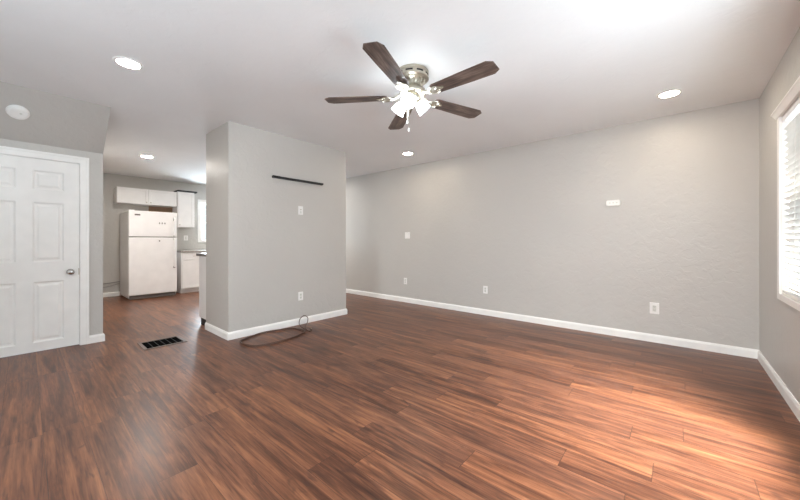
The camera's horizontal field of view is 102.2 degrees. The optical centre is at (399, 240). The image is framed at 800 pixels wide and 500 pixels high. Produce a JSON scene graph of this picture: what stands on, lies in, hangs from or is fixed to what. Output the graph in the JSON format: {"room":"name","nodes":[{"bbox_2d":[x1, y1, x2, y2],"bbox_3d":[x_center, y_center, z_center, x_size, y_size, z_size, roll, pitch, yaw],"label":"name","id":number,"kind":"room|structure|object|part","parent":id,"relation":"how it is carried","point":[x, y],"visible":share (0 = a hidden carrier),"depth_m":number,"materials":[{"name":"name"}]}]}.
{"room":"living room","nodes":[
{"label":"living room","id":0,"kind":"room"},
{"bbox_2d":[0,81,110,335],"bbox_3d":[-4.370,-0.120,2.163,0.635,2.500,3.575,0,0,41],"label":"wall","id":1,"kind":"structure","parent":0,"point":[58,124],"depth_m":3.31,"materials":[{"name":"beige paint"}]},
{"bbox_2d":[5,105,29,119],"bbox_3d":[-3.532,-1.188,2.986,0.130,0.108,0.148,0,0,30],"label":"smoke detector","id":2,"kind":"object","parent":1,"relation":"attached to","point":[14,111],"visible":1,"depth_m":2.97,"materials":[{"name":"white plastic"}]},
{"bbox_2d":[0,154,78,357],"bbox_3d":[-3.728,0.144,3.204,0.103,1.956,0.778,0,0,41],"label":"door","id":3,"kind":"structure","parent":1,"relation":"in","point":[39,198],"depth_m":3.29,"materials":[{"name":"white paint"}]},
{"bbox_3d":[-3.504,0.330,3.437,0.068,0.064,0.064,0,0,41],"label":"knob","id":4,"kind":"part","parent":3,"relation":"part of","materials":[{"name":"silver metal"}]},
{"bbox_2d":[0,146,88,344],"bbox_3d":[-3.768,0.110,3.240,0.141,2.040,0.930,0,0,41],"label":"trim","id":5,"kind":"structure","parent":1,"relation":"attached to","point":[83,162],"depth_m":3.51,"materials":[{"name":"white paint"}]},
{"bbox_2d":[89,333,104,343],"bbox_3d":[-4.515,1.087,2.377,0.135,0.087,3.470,0,0,41],"label":"baseboard","id":6,"kind":"structure","parent":1,"relation":"attached to","point":[96,338],"depth_m":3.60,"materials":[{"name":"white paint"}]},
{"bbox_2d":[103,173,205,292],"bbox_3d":[-4.991,-0.120,7.705,0.120,2.500,4.255,0,0,41],"label":"wall","id":7,"kind":"structure","parent":0,"point":[111,211],"depth_m":6.67,"materials":[{"name":"beige paint"}]},
{"bbox_2d":[103,291,121,296],"bbox_3d":[-5.736,1.087,6.737,0.015,0.087,1.575,0,0,41],"label":"baseboard","id":8,"kind":"structure","parent":7,"relation":"attached to","point":[109,294],"depth_m":6.57,"materials":[{"name":"white paint"}]},
{"bbox_2d":[114,186,176,207],"bbox_3d":[-5.390,-0.923,6.870,0.367,0.320,1.006,0,0,41],"label":"upper cabinet","id":9,"kind":"object","parent":7,"relation":"attached to","point":[122,195],"visible":1,"depth_m":6.74,"materials":[{"name":"white paint"}]},
{"bbox_3d":[-5.442,-0.923,6.584,0.019,0.312,0.497,0,0,41],"label":"door","id":10,"kind":"part","parent":9,"relation":"part of","materials":[{"name":"white paint"}]},
{"bbox_3d":[-5.113,-0.923,6.965,0.019,0.312,0.497,0,0,41],"label":"door","id":11,"kind":"part","parent":9,"relation":"part of","materials":[{"name":"white paint"}]},
{"bbox_2d":[149,206,171,212],"bbox_3d":[-5.339,-0.465,7.203,0.008,0.589,0.430,0,0,41],"label":"board","id":12,"kind":"object","parent":7,"relation":"attached to","point":[151,208],"visible":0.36,"depth_m":7.20,"materials":[{"name":"brown wood"}]},
{"bbox_2d":[173,191,193,227],"bbox_3d":[-4.941,-0.706,7.390,0.367,0.790,0.336,0,0,41],"label":"upper cabinet","id":13,"kind":"object","parent":7,"relation":"attached to","point":[184,209],"visible":0.98,"depth_m":7.28,"materials":[{"name":"white paint"}]},
{"bbox_2d":[174,190,196,193],"bbox_3d":[-4.927,-1.121,7.420,0.310,0.034,0.385,0,0,41],"label":"board","id":14,"kind":"object","parent":13,"relation":"on","point":[194,192],"visible":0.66,"depth_m":7.31,"materials":[{"name":"black paint"}]},
{"bbox_2d":[198,199,205,241],"bbox_3d":[-4.625,-0.482,8.116,0.130,1.035,0.855,0,0,41],"label":"window","id":15,"kind":"structure","parent":7,"relation":"in","point":[200,202],"depth_m":7.79,"materials":[{"name":"white paint"}]},
{"bbox_2d":[206,121,345,331],"bbox_3d":[-1.662,-0.120,4.567,0.701,2.500,1.721,0,0,41],"label":"wall","id":16,"kind":"structure","parent":0,"point":[261,253],"depth_m":4.09,"materials":[{"name":"beige paint"}]},
{"bbox_2d":[205,308,346,339],"bbox_3d":[-1.656,1.087,4.562,0.716,0.087,1.751,0,0,41],"label":"baseboard","id":17,"kind":"structure","parent":16,"relation":"attached to","point":[217,331],"depth_m":4.07,"materials":[{"name":"white paint"}]},
{"bbox_2d":[272,175,322,184],"bbox_3d":[-1.356,-0.816,4.345,0.052,0.035,0.748,0,0,41],"label":"floating shelf","id":18,"kind":"object","parent":16,"relation":"attached to","point":[273,176],"visible":1,"depth_m":4.29,"materials":[{"name":"black paint"}]},
{"bbox_2d":[298,206,302,214],"bbox_3d":[-1.345,-0.415,4.384,0.018,0.116,0.072,0,0,41],"label":"cable wall plate","id":19,"kind":"object","parent":16,"relation":"attached to","point":[300,208],"visible":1,"depth_m":4.38,"materials":[{"name":"white plastic"}]},
{"bbox_2d":[298,292,302,300],"bbox_3d":[-1.349,0.748,4.387,0.009,0.116,0.072,0,0,41],"label":"wall outlet","id":20,"kind":"object","parent":16,"relation":"attached to","point":[300,294],"visible":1,"depth_m":4.38,"materials":[{"name":"white plastic"}]},
{"bbox_2d":[0,291,799,499],"bbox_3d":[-2.557,1.180,3.284,9.640,0.100,7.840,0,0,41],"label":"floor","id":21,"kind":"structure","parent":0,"point":[383,399],"depth_m":2.14,"materials":[{"name":"brown wood"}]},
{"bbox_2d":[120,210,176,299],"bbox_3d":[-5.171,0.266,6.652,0.903,1.728,0.780,0,0,41],"label":"refrigerator","id":22,"kind":"object","parent":21,"relation":"on","point":[148,240],"visible":1,"depth_m":6.38,"materials":[{"name":"white metal"}]},
{"bbox_3d":[-4.899,0.487,6.418,0.070,1.115,0.780,0,0,41],"label":"fresh food door","id":23,"kind":"part","parent":22,"relation":"part of","materials":[{"name":"white metal"}]},
{"bbox_3d":[-4.899,-0.334,6.418,0.070,0.497,0.780,0,0,41],"label":"freezer door","id":24,"kind":"part","parent":22,"relation":"part of","materials":[{"name":"white metal"}]},
{"bbox_3d":[-4.634,0.242,6.632,0.062,0.606,0.034,0,0,41],"label":"door handle","id":25,"kind":"part","parent":22,"relation":"part of","materials":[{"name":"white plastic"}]},
{"bbox_3d":[-4.634,-0.287,6.632,0.062,0.396,0.034,0,0,41],"label":"door handle","id":26,"kind":"part","parent":22,"relation":"part of","materials":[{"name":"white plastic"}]},
{"bbox_2d":[137,335,186,349],"bbox_3d":[-2.638,1.126,3.587,0.340,0.006,0.386,0,0,41],"label":"floor vent","id":27,"kind":"object","parent":21,"relation":"in","point":[157,343],"visible":1,"depth_m":3.59,"materials":[{"name":"brown metal"}]},
{"bbox_2d":[176,252,205,292],"bbox_3d":[-4.745,0.690,7.351,0.711,0.880,0.566,0,0,41],"label":"base cabinet","id":28,"kind":"object","parent":21,"relation":"on","point":[187,262],"visible":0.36,"depth_m":7.06,"materials":[{"name":"white paint"}]},
{"bbox_3d":[-4.508,0.338,7.147,0.019,0.145,0.526,0,0,41],"label":"drawer","id":29,"kind":"part","parent":28,"relation":"part of","materials":[{"name":"white paint"}]},
{"bbox_3d":[-4.508,0.725,7.147,0.019,0.600,0.526,0,0,41],"label":"door","id":30,"kind":"part","parent":28,"relation":"part of","materials":[{"name":"white paint"}]},
{"bbox_2d":[177,250,205,252],"bbox_3d":[-4.165,0.230,8.037,0.700,0.036,2.395,0,0,41],"label":"countertop","id":31,"kind":"structure","parent":28,"relation":"on","point":[180,251],"depth_m":7.21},
{"bbox_2d":[199,256,205,325],"bbox_3d":[-2.070,0.667,4.949,0.405,0.925,1.680,0,0,41],"label":"base cabinet","id":32,"kind":"object","parent":21,"relation":"on","point":[202,260],"visible":0.16,"depth_m":4.35,"materials":[{"name":"white paint"}]},
{"bbox_2d":[196,253,205,256],"bbox_3d":[-2.072,0.185,4.951,0.418,0.035,1.740,0,0,41],"label":"countertop","id":33,"kind":"structure","parent":32,"relation":"on","point":[197,254],"depth_m":4.34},
{"bbox_2d":[239,315,311,346],"bbox_3d":[-1.403,1.068,3.894,0.516,0.123,0.990,0,0,41],"label":"coaxial cable","id":34,"kind":"object","parent":21,"relation":"on","point":[303,331],"visible":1,"depth_m":3.84,"materials":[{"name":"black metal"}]},
{"bbox_2d":[0,0,799,184],"bbox_3d":[-2.557,-1.420,3.284,9.640,0.100,7.840,0,0,41],"label":"ceiling","id":35,"kind":"structure","parent":0,"point":[566,67],"depth_m":2.45,"materials":[{"name":"white paint"}]},
{"bbox_2d":[112,56,143,69],"bbox_3d":[-2.091,-1.367,2.487,0.188,0.007,0.188,0,0,41],"label":"recessed light","id":36,"kind":"object","parent":35,"relation":"in","point":[129,63],"visible":1,"depth_m":2.48,"materials":[{"name":"white paint"}]},
{"bbox_2d":[140,155,153,157],"bbox_3d":[-4.099,-1.367,5.232,0.188,0.007,0.188,0,0,41],"label":"recessed light","id":37,"kind":"object","parent":35,"relation":"in","point":[144,156],"visible":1,"depth_m":5.22,"materials":[{"name":"white paint"}]},
{"bbox_2d":[402,152,413,154],"bbox_3d":[0.126,-1.367,5.051,0.188,0.007,0.188,0,0,41],"label":"recessed light","id":38,"kind":"object","parent":35,"relation":"in","point":[403,153],"visible":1,"depth_m":5.04,"materials":[{"name":"white glass"}]},
{"bbox_2d":[325,41,498,131],"bbox_3d":[0.144,-1.120,2.584,1.344,0.500,1.410,0,0,41],"label":"ceiling fan","id":39,"kind":"object","parent":35,"relation":"hanging from","point":[410,79],"visible":1,"depth_m":2.51,"materials":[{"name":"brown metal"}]},
{"bbox_3d":[-0.357,-1.167,2.663,0.513,0.007,0.154,0,7,5],"label":"blade","id":40,"kind":"part","parent":39,"relation":"part of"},
{"bbox_3d":[-0.081,-1.191,2.197,0.154,0.007,0.513,8,0,24],"label":"blade","id":41,"kind":"part","parent":39,"relation":"part of","materials":[{"name":"brown wood"}]},
{"bbox_3d":[-0.009,-1.093,2.691,0.118,0.118,0.116,0,0,41],"label":"lamp shade","id":42,"kind":"part","parent":39,"relation":"part of","materials":[{"name":"white glass"}]},
{"bbox_3d":[0.002,-1.155,3.070,0.154,0.007,0.513,-7,0,-13],"label":"blade","id":43,"kind":"part","parent":39,"relation":"part of","materials":[{"name":"brown wood"}]},
{"bbox_3d":[0.070,-1.093,2.499,0.115,0.118,0.117,0,0,41],"label":"lamp shade","id":44,"kind":"part","parent":39,"relation":"part of","materials":[{"name":"white glass"}]},
{"bbox_3d":[0.070,-1.105,2.515,0.056,0.070,0.067,0,0,41],"label":"bulb","id":45,"kind":"part","parent":39,"relation":"part of","materials":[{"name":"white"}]},
{"bbox_3d":[0.197,-1.093,2.662,0.114,0.118,0.118,0,0,41],"label":"lamp shade","id":46,"kind":"part","parent":39,"relation":"part of","materials":[{"name":"white glass"}]},
{"bbox_3d":[0.499,-1.163,2.855,0.513,0.007,0.154,1,-7,-31],"label":"blade","id":47,"kind":"part","parent":39,"relation":"part of","materials":[{"name":"brown wood"}]},
{"bbox_3d":[0.448,-1.167,2.314,0.513,0.007,0.154,0,-7,41],"label":"blade","id":48,"kind":"part","parent":39,"relation":"part of","materials":[{"name":"brown wood"}]},
{"bbox_2d":[656,89,681,98],"bbox_3d":[2.503,-1.367,3.004,0.188,0.007,0.188,0,0,41],"label":"recessed light","id":49,"kind":"object","parent":35,"relation":"in","point":[670,93],"visible":1,"depth_m":2.99,"materials":[{"name":"white paint"}]},
{"bbox_2d":[346,98,758,349],"bbox_3d":[-0.058,-0.120,6.186,9.340,2.500,0.120,0,0,41],"label":"wall","id":50,"kind":"structure","parent":0,"point":[532,223],"depth_m":4.01,"materials":[{"name":"beige paint"}]},
{"bbox_2d":[405,232,409,238],"bbox_3d":[0.132,-0.102,5.931,0.116,0.116,0.019,0,0,41],"label":"light switch","id":51,"kind":"object","parent":50,"relation":"attached to","point":[407,234],"visible":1,"depth_m":5.93,"materials":[{"name":"white plastic"}]},
{"bbox_2d":[483,286,487,293],"bbox_3d":[1.303,0.745,4.929,0.072,0.116,0.009,0,0,41],"label":"wall outlet","id":52,"kind":"object","parent":50,"relation":"attached to","point":[485,288],"visible":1,"depth_m":4.92,"materials":[{"name":"white plastic"}]},
{"bbox_2d":[346,289,757,358],"bbox_3d":[0.129,1.087,5.936,8.730,0.087,0.015,0,0,41],"label":"baseboard","id":53,"kind":"structure","parent":50,"relation":"attached to","point":[700,345],"depth_m":4.00,"materials":[{"name":"white paint"}]},
{"bbox_2d":[606,200,620,205],"bbox_3d":[2.540,-0.453,3.846,0.142,0.070,0.036,0,0,41],"label":"thermostat","id":54,"kind":"object","parent":50,"relation":"attached to","point":[608,202],"visible":1,"depth_m":3.83,"materials":[{"name":"white plastic"}]},
{"bbox_2d":[650,302,658,313],"bbox_3d":[2.840,0.752,3.605,0.084,0.126,0.010,0,0,41],"label":"wall outlet","id":55,"kind":"object","parent":50,"relation":"attached to","point":[654,307],"visible":1,"depth_m":3.60,"materials":[{"name":"white plastic"}]},
{"bbox_2d":[759,27,799,403],"bbox_3d":[1.050,-0.120,0.224,0.120,2.500,7.710,0,0,41],"label":"wall","id":56,"kind":"structure","parent":0,"point":[779,322],"depth_m":2.63,"materials":[{"name":"beige paint"}]},
{"bbox_2d":[757,350,799,421],"bbox_3d":[0.999,1.087,0.268,0.015,0.087,7.470,0,0,41],"label":"baseboard","id":57,"kind":"structure","parent":56,"relation":"attached to","point":[782,388],"depth_m":2.39,"materials":[{"name":"white paint"}]},
{"bbox_2d":[777,92,799,310],"bbox_3d":[2.562,-0.277,1.994,0.130,1.433,1.161,0,0,41],"label":"window","id":58,"kind":"structure","parent":56,"relation":"in","point":[781,236],"depth_m":2.42,"materials":[{"name":"white paint"}]},
{"bbox_2d":[771,76,799,300],"bbox_3d":[2.525,-0.296,2.026,0.095,1.360,1.183,0,0,41],"label":"window blind","id":59,"kind":"object","parent":58,"relation":"attached to","point":[792,134],"visible":1,"depth_m":2.25,"materials":[{"name":"white plastic"}]},
{"bbox_3d":[2.540,0.376,2.013,0.042,0.016,1.021,0,0,41],"label":"rail","id":60,"kind":"part","parent":59,"relation":"part of","materials":[{"name":"white plastic"}]}
]}

